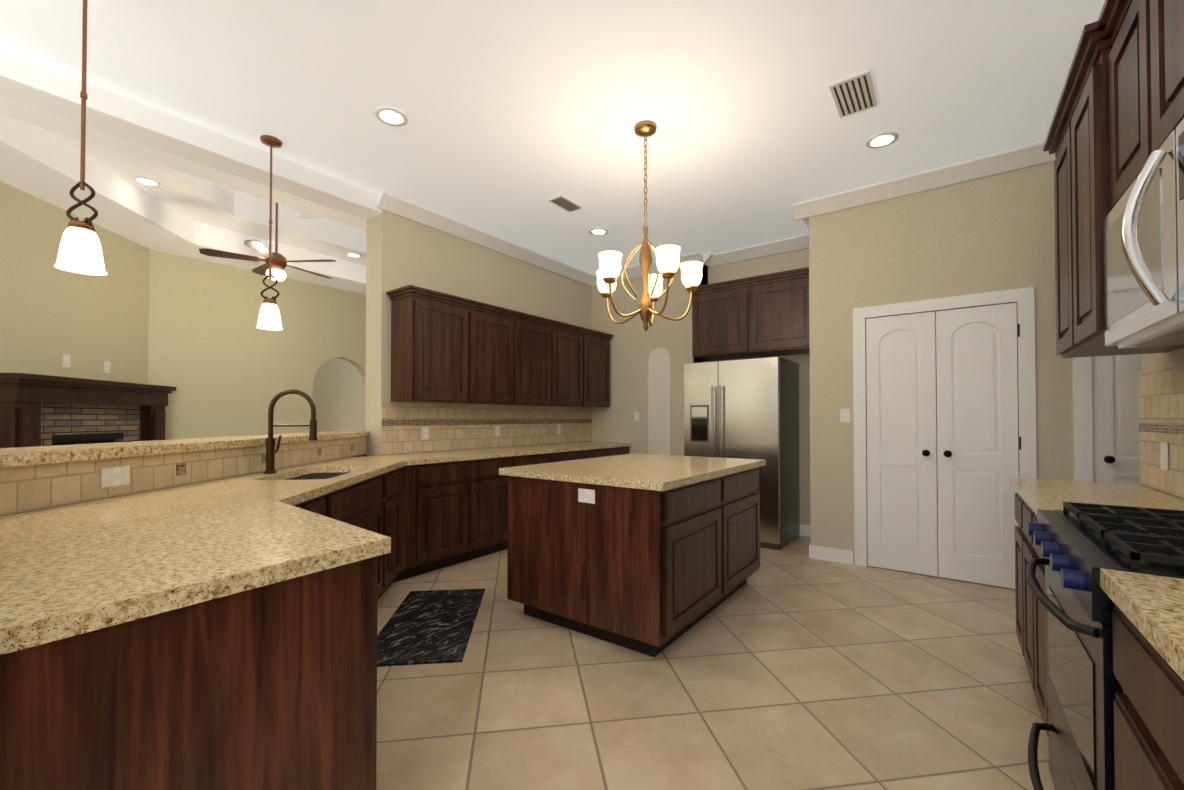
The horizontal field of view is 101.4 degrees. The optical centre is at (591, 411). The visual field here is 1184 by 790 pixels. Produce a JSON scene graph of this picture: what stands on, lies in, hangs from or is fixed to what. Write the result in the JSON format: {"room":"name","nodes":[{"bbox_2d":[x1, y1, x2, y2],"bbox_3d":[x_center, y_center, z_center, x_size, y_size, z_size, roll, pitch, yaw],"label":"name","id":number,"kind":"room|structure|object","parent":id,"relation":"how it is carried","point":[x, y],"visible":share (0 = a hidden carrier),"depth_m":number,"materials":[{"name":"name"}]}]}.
{"room":"kitchen","nodes":[
{"label":"kitchen","id":0,"kind":"room"},
{"bbox_2d":[0,181,149,383],"bbox_3d":[-4.599,-0.649,2.529,0.150,3.820,5.800,0,-1,-8],"label":"wall","id":1,"kind":"structure","parent":0,"point":[50,314],"depth_m":4.38,"materials":[{"name":"paint"}]},
{"bbox_2d":[62,354,70,367],"bbox_3d":[-4.800,-0.463,4.431,0.011,0.115,0.075,0,-1,-8],"label":"switch plate","id":2,"kind":"object","parent":1,"relation":"attached to","point":[66,362],"depth_m":4.43,"materials":[{"name":"white plastic"}]},
{"bbox_2d":[104,361,110,372],"bbox_3d":[-4.864,-0.447,4.867,0.011,0.115,0.075,0,-1,-8],"label":"switch plate","id":3,"kind":"object","parent":1,"relation":"attached to","point":[107,365],"depth_m":4.87,"materials":[{"name":"white plastic"}]},
{"bbox_2d":[0,96,366,294],"bbox_3d":[-4.568,-2.177,4.896,4.850,0.700,10.600,-1,-1,37],"label":"ceiling","id":4,"kind":"structure","parent":0,"point":[188,208],"depth_m":4.53,"materials":[{"name":"paint"}]},
{"bbox_2d":[132,176,160,186],"bbox_3d":[-4.023,-2.079,4.379,0.188,0.009,0.188,0,-1,28],"label":"recessed light","id":5,"kind":"object","parent":4,"relation":"in","point":[147,181],"depth_m":4.38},
{"bbox_2d":[199,203,335,280],"bbox_3d":[-3.406,-1.878,5.226,1.213,0.950,1.249,-1,-1,37],"label":"ceiling fan","id":6,"kind":"object","parent":4,"relation":"hanging from","point":[279,261],"visible":0.79,"depth_m":5.11,"materials":[{"name":"brown metal"}]},
{"bbox_2d":[216,183,366,231],"bbox_3d":[-3.380,-2.338,5.201,1.867,0.129,6.400,-1,-1,37],"label":"ceiling beams","id":7,"kind":"structure","parent":4,"relation":"attached to","point":[298,213],"depth_m":5.60,"materials":[{"name":"paint"}]},
{"bbox_2d":[345,252,360,257],"bbox_3d":[-3.131,-2.052,6.356,0.188,0.009,0.188,0,-1,10],"label":"recessed light","id":8,"kind":"object","parent":4,"relation":"in","point":[350,254],"depth_m":6.36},
{"bbox_2d":[0,48,381,219],"bbox_3d":[-3.784,-2.151,1.670,0.249,0.840,6.349,-1,-1,37],"label":"header beam","id":9,"kind":"structure","parent":0,"point":[26,81],"depth_m":3.05,"materials":[{"name":"paint"}]},
{"bbox_2d":[148,249,365,439],"bbox_3d":[-2.686,-0.529,6.996,4.350,3.700,5.250,-1,-1,37],"label":"wall","id":10,"kind":"structure","parent":0,"point":[221,362],"depth_m":6.16,"materials":[{"name":"paint"}]},
{"bbox_2d":[365,210,590,455],"bbox_3d":[-0.957,-0.259,5.462,0.250,3.120,3.150,-1,-1,37],"label":"wall","id":11,"kind":"structure","parent":0,"point":[401,251],"depth_m":4.55,"materials":[{"name":"paint"}]},
{"bbox_2d":[390,289,477,403],"bbox_3d":[-1.408,-0.531,4.343,0.328,0.894,0.649,-1,-1,37],"label":"upper cabinet","id":12,"kind":"object","parent":11,"relation":"attached to","point":[447,348],"depth_m":4.16,"materials":[{"name":"brown wood"}]},
{"bbox_2d":[377,191,594,285],"bbox_3d":[-0.872,-1.766,5.295,0.110,0.109,3.050,-1,-1,37],"label":"crown molding","id":13,"kind":"structure","parent":11,"relation":"attached to","point":[386,201],"depth_m":4.85,"materials":[{"name":"white wood"}]},
{"bbox_2d":[381,401,591,454],"bbox_3d":[-0.892,0.156,5.314,0.021,0.455,2.999,-1,-1,37],"label":"backsplash","id":14,"kind":"structure","parent":11,"relation":"attached to","point":[412,427],"depth_m":4.91,"materials":[{"name":"tile"}]},
{"bbox_2d":[478,305,521,404],"bbox_3d":[-1.088,-0.526,4.774,0.328,0.894,0.724,-1,-1,37],"label":"upper cabinet","id":15,"kind":"object","parent":11,"relation":"attached to","point":[499,333],"depth_m":4.75,"materials":[{"name":"brown wood"}]},
{"bbox_2d":[522,317,557,405],"bbox_3d":[-0.747,-0.519,5.235,0.328,0.894,0.724,-1,-1,37],"label":"upper cabinet","id":16,"kind":"object","parent":11,"relation":"attached to","point":[539,338],"depth_m":5.21,"materials":[{"name":"brown wood"}]},
{"bbox_2d":[546,325,589,406],"bbox_3d":[-0.405,-0.513,5.696,0.328,0.894,0.724,-1,-1,37],"label":"upper cabinet","id":17,"kind":"object","parent":11,"relation":"attached to","point":[573,344],"depth_m":5.68,"materials":[{"name":"brown wood"}]},
{"bbox_2d":[590,333,611,406],"bbox_3d":[-0.086,-0.507,6.127,0.328,0.894,0.649,-1,-1,37],"label":"upper cabinet","id":18,"kind":"object","parent":11,"relation":"attached to","point":[599,345],"depth_m":6.10,"materials":[{"name":"brown wood"}]},
{"bbox_2d":[0,0,1104,274],"bbox_3d":[-0.036,-1.930,0.957,6.620,0.100,9.670,-1,-1,37],"label":"ceiling","id":19,"kind":"structure","parent":0,"point":[518,112],"depth_m":2.80,"materials":[{"name":"paint"}]},
{"bbox_2d":[54,0,106,274],"bbox_3d":[-2.100,-1.224,2.002,0.152,1.282,0.152,-1,-1,37],"label":"pendant light","id":20,"kind":"object","parent":19,"relation":"hanging from","point":[80,251],"visible":1,"depth_m":1.99,"materials":[{"name":"white glass"}]},
{"bbox_2d":[257,135,282,329],"bbox_3d":[-2.185,-1.207,3.294,0.152,1.282,0.152,-1,-1,37],"label":"pendant light","id":21,"kind":"object","parent":19,"relation":"hanging from","point":[269,318],"visible":1,"depth_m":3.28,"materials":[{"name":"white glass"}]},
{"bbox_2d":[375,106,406,125],"bbox_3d":[-1.257,-1.847,3.036,0.188,0.009,0.188,0,-1,28],"label":"recessed light","id":22,"kind":"object","parent":19,"relation":"in","point":[391,116],"depth_m":3.04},
{"bbox_2d":[548,195,582,211],"bbox_3d":[-0.232,-1.828,4.268,0.150,0.013,0.300,-1,-1,37],"label":"ceiling vent","id":23,"kind":"object","parent":19,"relation":"in","point":[561,201],"depth_m":4.25,"materials":[{"name":"white metal"}]},
{"bbox_2d":[589,228,607,234],"bbox_3d":[0.066,-1.821,4.906,0.188,0.009,0.188,0,-1,28],"label":"recessed light","id":24,"kind":"object","parent":19,"relation":"in","point":[594,231],"depth_m":4.90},
{"bbox_2d":[596,120,702,331],"bbox_3d":[0.326,-1.183,3.157,0.699,1.334,0.720,-1,-1,37],"label":"chandelier","id":25,"kind":"object","parent":19,"relation":"hanging from","point":[667,263],"visible":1,"depth_m":3.10,"materials":[{"name":"gold metal"}]},
{"bbox_2d":[829,70,876,117],"bbox_3d":[1.531,-1.848,2.837,0.200,0.013,0.360,-1,-1,37],"label":"ceiling vent","id":26,"kind":"object","parent":19,"relation":"in","point":[854,94],"depth_m":2.82,"materials":[{"name":"white metal"}]},
{"bbox_2d":[866,132,897,148],"bbox_3d":[1.971,-1.843,3.296,0.188,0.009,0.188,0,-1,28],"label":"recessed light","id":27,"kind":"object","parent":19,"relation":"in","point":[884,139],"depth_m":3.29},
{"bbox_2d":[591,248,810,525],"bbox_3d":[1.148,-0.258,5.564,3.010,3.120,0.820,-1,-1,37],"label":"wall","id":28,"kind":"structure","parent":0,"point":[633,344],"depth_m":5.92,"materials":[{"name":"paint"}]},
{"bbox_2d":[634,412,638,420],"bbox_3d":[0.558,0.059,6.100,0.075,0.115,0.011,-1,-1,37],"label":"switch plate","id":29,"kind":"object","parent":28,"relation":"attached to","point":[636,414],"depth_m":6.10,"materials":[{"name":"white plastic"}]},
{"bbox_2d":[648,348,670,454],"bbox_3d":[0.823,0.264,5.900,0.310,2.085,0.012,-1,-1,37],"label":"arch","id":30,"kind":"object","parent":28,"relation":"attached to","point":[659,400],"visible":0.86,"depth_m":5.90,"materials":[{"name":"paint"}]},
{"bbox_2d":[593,236,808,284],"bbox_3d":[1.215,-1.761,5.684,2.780,0.109,0.280,-1,-1,37],"label":"crown molding","id":31,"kind":"structure","parent":28,"relation":"attached to","point":[798,242],"depth_m":5.47,"materials":[{"name":"white wood"}]},
{"bbox_2d":[688,267,809,360],"bbox_3d":[1.738,-0.984,5.132,1.366,0.760,0.508,-1,-1,37],"label":"upper cabinet","id":32,"kind":"object","parent":28,"relation":"attached to","point":[765,315],"visible":0.85,"depth_m":4.95,"materials":[{"name":"brown wood"}]},
{"bbox_2d":[798,524,810,536],"bbox_3d":[1.895,1.244,5.302,1.279,0.110,0.019,-1,-1,37],"label":"baseboard","id":33,"kind":"structure","parent":28,"relation":"attached to","point":[805,530],"depth_m":5.05,"materials":[{"name":"white wood"}]},
{"bbox_2d":[801,221,808,240],"bbox_3d":[2.090,-1.775,4.625,0.108,0.109,0.660,-1,-1,37],"label":"crown molding","id":34,"kind":"structure","parent":28,"relation":"attached to","point":[806,236],"depth_m":4.99,"materials":[{"name":"white wood"}]},
{"bbox_2d":[809,543,811,557],"bbox_3d":[2.151,1.234,4.590,0.020,0.110,0.810,-1,-1,37],"label":"baseboard","id":35,"kind":"structure","parent":28,"relation":"attached to","point":[810,546],"depth_m":4.26,"materials":[{"name":"white wood"}]},
{"bbox_2d":[376,535,1054,789],"bbox_3d":[-1.517,1.292,2.963,12.400,0.050,11.200,-1,-1,37],"label":"floor","id":36,"kind":"structure","parent":0,"point":[791,665],"depth_m":2.14,"materials":[{"name":"tile"}]},
{"bbox_2d":[0,468,55,789],"bbox_3d":[-1.444,0.706,1.018,1.335,1.068,0.254,-1,-1,37],"label":"base cabinet","id":37,"kind":"object","parent":36,"relation":"on","point":[25,674],"depth_m":0.76,"materials":[{"name":"brown wood"}]},
{"bbox_2d":[0,373,175,447],"bbox_3d":[-4.538,0.501,4.555,0.568,1.575,1.700,0,-1,-8],"label":"fireplace","id":38,"kind":"object","parent":36,"relation":"on","point":[41,410],"visible":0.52,"depth_m":4.36,"materials":[{"name":"brown wood"}]},
{"bbox_2d":[52,528,395,789],"bbox_3d":[-0.972,0.806,1.179,0.426,0.872,0.760,-1,-1,37],"label":"base cabinet","id":39,"kind":"object","parent":36,"relation":"on","point":[273,686],"depth_m":0.99,"materials":[{"name":"brown wood"}]},
{"bbox_2d":[2,436,507,581],"bbox_3d":[-1.981,0.731,2.859,1.820,1.068,2.224,-1,-1,37],"label":"base cabinet","id":40,"kind":"object","parent":36,"relation":"on","point":[444,514],"depth_m":3.33,"materials":[{"name":"brown wood"}]},
{"bbox_2d":[0,431,368,467],"bbox_3d":[-1.713,0.168,2.348,3.644,0.039,2.736,-1,-1,37],"label":"countertop","id":41,"kind":"structure","parent":40,"relation":"on","point":[19,456],"depth_m":2.08,"materials":[{"name":"stone"}]},
{"bbox_2d":[0,442,631,654],"bbox_3d":[-0.458,0.381,3.587,2.746,0.039,5.245,-1,-1,37],"label":"countertop","id":42,"kind":"structure","parent":40,"relation":"on","point":[67,571],"depth_m":1.20,"materials":[{"name":"stone"}]},
{"bbox_2d":[264,389,317,473],"bbox_3d":[-1.731,0.111,2.776,0.249,0.478,0.210,-1,-1,37],"label":"faucet","id":43,"kind":"object","parent":42,"relation":"on","point":[270,444],"visible":1,"depth_m":2.76,"materials":[{"name":"brown metal"}]},
{"bbox_2d":[284,472,349,479],"bbox_3d":[-1.583,0.488,2.809,0.410,0.194,0.740,0,-1,-6],"label":"sink","id":44,"kind":"object","parent":42,"relation":"in","point":[322,475],"depth_m":3.14,"materials":[{"name":"silver metal"}]},
{"bbox_2d":[380,532,391,535],"bbox_3d":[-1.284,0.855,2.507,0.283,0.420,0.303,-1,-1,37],"label":"base cabinet","id":45,"kind":"object","parent":36,"relation":"on","point":[383,533],"depth_m":3.17,"materials":[{"name":"brown wood"}]},
{"bbox_2d":[377,588,484,666],"bbox_3d":[-0.965,1.260,2.921,0.515,0.011,1.030,0,-1,-6],"label":"rug","id":46,"kind":"object","parent":36,"relation":"on","point":[429,627],"visible":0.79,"depth_m":2.80,"materials":[{"name":"fabric"}]},
{"bbox_2d":[508,456,519,466],"bbox_3d":[-1.127,0.851,4.463,0.612,0.872,0.665,-1,-1,37],"label":"base cabinet","id":47,"kind":"object","parent":36,"relation":"on","point":[513,461],"depth_m":4.51,"materials":[{"name":"brown wood"}]},
{"bbox_2d":[520,453,555,465],"bbox_3d":[-0.823,0.856,4.873,0.612,0.872,0.665,-1,-1,37],"label":"base cabinet","id":48,"kind":"object","parent":36,"relation":"on","point":[547,457],"depth_m":4.77,"materials":[{"name":"brown wood"}]},
{"bbox_2d":[556,450,587,461],"bbox_3d":[-0.519,0.862,5.283,0.612,0.872,0.665,-1,-1,37],"label":"base cabinet","id":49,"kind":"object","parent":36,"relation":"on","point":[582,454],"depth_m":5.19,"materials":[{"name":"brown wood"}]},
{"bbox_2d":[588,448,611,457],"bbox_3d":[-0.216,0.867,5.692,0.612,0.872,0.665,-1,-1,37],"label":"base cabinet","id":50,"kind":"object","parent":36,"relation":"on","point":[593,453],"depth_m":5.61,"materials":[{"name":"brown wood"}]},
{"bbox_2d":[612,446,629,455],"bbox_3d":[0.059,0.872,6.064,0.612,0.872,0.570,-1,-1,37],"label":"base cabinet","id":51,"kind":"object","parent":36,"relation":"on","point":[616,450],"depth_m":5.97,"materials":[{"name":"brown wood"}]},
{"bbox_2d":[507,465,762,656],"bbox_3d":[0.368,0.835,3.322,1.090,0.873,1.548,-1,-1,37],"label":"kitchen island","id":52,"kind":"object","parent":36,"relation":"on","point":[653,555],"depth_m":2.69,"materials":[{"name":"brown wood"}]},
{"bbox_2d":[499,453,765,492],"bbox_3d":[0.363,0.378,3.337,1.150,0.040,1.620,-1,-1,37],"label":"island countertop","id":53,"kind":"structure","parent":52,"relation":"on","point":[658,472],"depth_m":2.96,"materials":[{"name":"beige stone"}]},
{"bbox_2d":[684,357,799,549],"bbox_3d":[1.550,0.395,5.052,0.960,1.800,0.811,-1,-1,37],"label":"refrigerator","id":54,"kind":"object","parent":36,"relation":"on","point":[745,409],"visible":0.73,"depth_m":4.72,"materials":[{"name":"silver metal"}]},
{"bbox_2d":[1015,560,1017,636],"bbox_3d":[2.246,0.820,2.198,0.466,0.872,0.457,-1,-1,37],"label":"base cabinet","id":55,"kind":"object","parent":36,"relation":"on","point":[1016,561],"depth_m":2.43,"materials":[{"name":"brown wood"}]},
{"bbox_2d":[1010,478,1183,680],"bbox_3d":[0.868,0.338,0.360,0.467,0.039,5.123,-1,-1,37],"label":"countertop","id":56,"kind":"structure","parent":55,"relation":"on","point":[1151,607],"depth_m":0.94,"materials":[{"name":"stone"}]},
{"bbox_2d":[1014,492,1025,663],"bbox_3d":[2.052,0.817,1.936,0.466,0.872,0.505,-1,-1,37],"label":"base cabinet","id":57,"kind":"object","parent":36,"relation":"on","point":[1020,505],"depth_m":2.26,"materials":[{"name":"brown wood"}]},
{"bbox_2d":[1026,504,1047,735],"bbox_3d":[1.865,0.813,1.683,0.466,0.872,0.435,-1,-1,37],"label":"base cabinet","id":58,"kind":"object","parent":36,"relation":"on","point":[1035,611],"depth_m":1.87,"materials":[{"name":"brown wood"}]},
{"bbox_2d":[1026,502,1183,789],"bbox_3d":[1.455,0.753,1.216,0.536,0.940,0.800,-1,-1,37],"label":"range","id":59,"kind":"object","parent":36,"relation":"on","point":[1080,544],"visible":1,"depth_m":1.21,"materials":[{"name":"black metal"}]},
{"bbox_2d":[1112,605,1181,789],"bbox_3d":[1.093,0.799,0.641,0.466,0.872,0.547,-1,-1,37],"label":"base cabinet","id":60,"kind":"object","parent":36,"relation":"on","point":[1149,728],"depth_m":0.83,"materials":[{"name":"brown wood"}]},
{"bbox_2d":[1178,676,1183,789],"bbox_3d":[0.804,0.794,0.251,0.466,0.872,0.577,-1,-1,37],"label":"base cabinet","id":61,"kind":"object","parent":36,"relation":"on","point":[1180,682],"depth_m":0.69,"materials":[{"name":"brown wood"}]},
{"bbox_2d":[809,161,1073,564],"bbox_3d":[3.437,-0.289,3.296,3.610,3.120,0.200,-1,-1,37],"label":"wall","id":62,"kind":"structure","parent":0,"point":[993,233],"depth_m":3.82,"materials":[{"name":"paint"}]},
{"bbox_2d":[812,545,853,564],"bbox_3d":[2.067,1.228,4.156,0.310,0.110,0.014,-1,-1,37],"label":"baseboard","id":63,"kind":"structure","parent":62,"relation":"attached to","point":[832,554],"depth_m":4.15,"materials":[{"name":"white wood"}]},
{"bbox_2d":[840,409,849,421],"bbox_3d":[2.148,0.032,4.114,0.075,0.115,0.011,-1,-1,37],"label":"switch plate","id":64,"kind":"object","parent":62,"relation":"attached to","point":[844,413],"depth_m":4.11,"materials":[{"name":"white plastic"}]},
{"bbox_2d":[792,141,1055,220],"bbox_3d":[3.301,-1.794,3.225,3.720,0.109,0.110,-1,-1,37],"label":"crown molding","id":65,"kind":"structure","parent":62,"relation":"attached to","point":[1003,162],"depth_m":3.73,"materials":[{"name":"white wood"}]},
{"bbox_2d":[853,287,1036,588],"bbox_3d":[2.648,0.202,3.724,1.135,2.150,0.112,-1,-1,37],"label":"pantry door","id":66,"kind":"structure","parent":62,"relation":"in","point":[969,459],"depth_m":3.71,"materials":[{"name":"white wood"}]},
{"bbox_2d":[1073,354,1143,485],"bbox_3d":[3.650,0.192,2.981,0.980,2.150,0.112,-1,-1,37],"label":"hall door","id":67,"kind":"structure","parent":62,"relation":"in","point":[1106,417],"depth_m":3.20,"materials":[{"name":"white wood"}]},
{"bbox_2d":[1142,347,1183,499],"bbox_3d":[0.836,-0.335,-0.190,0.120,3.120,6.100,-1,-1,37],"label":"wall","id":68,"kind":"structure","parent":0,"point":[1150,360],"depth_m":2.05,"materials":[{"name":"tile"}]},
{"bbox_2d":[1047,124,1179,357],"bbox_3d":[2.117,-0.725,1.935,0.336,0.956,0.468,-1,-1,37],"label":"upper cabinet","id":69,"kind":"object","parent":68,"relation":"attached to","point":[1058,163],"depth_m":2.14,"materials":[{"name":"brown wood"}]},
{"bbox_2d":[1107,0,1130,209],"bbox_3d":[1.657,-0.925,1.291,0.306,0.575,0.475,-1,-1,37],"label":"upper cabinet","id":70,"kind":"object","parent":68,"relation":"attached to","point":[1118,117],"depth_m":1.48,"materials":[{"name":"brown wood"}]},
{"bbox_2d":[1059,20,1183,355],"bbox_3d":[1.904,-0.729,1.648,0.336,0.956,0.547,-1,-1,37],"label":"upper cabinet","id":71,"kind":"object","parent":68,"relation":"attached to","point":[1084,138],"depth_m":1.73,"materials":[{"name":"brown wood"}]},
{"bbox_2d":[1127,0,1183,183],"bbox_3d":[1.463,-0.928,1.030,0.306,0.575,0.475,-1,-1,37],"label":"upper cabinet","id":72,"kind":"object","parent":68,"relation":"attached to","point":[1156,27],"depth_m":1.22,"materials":[{"name":"brown wood"}]},
{"bbox_2d":[1103,118,1183,348],"bbox_3d":[1.524,-0.419,1.180,0.397,0.432,0.796,-1,-1,37],"label":"microwave","id":73,"kind":"object","parent":72,"relation":"attached to","point":[1143,231],"visible":1,"depth_m":1.15,"materials":[{"name":"silver metal"}]},
{"bbox_2d":[1138,360,1183,498],"bbox_3d":[1.106,0.049,0.289,0.020,0.535,4.999,-1,-1,37],"label":"backsplash","id":74,"kind":"structure","parent":68,"relation":"attached to","point":[1161,414],"depth_m":2.04,"materials":[{"name":"tile"}]}
]}

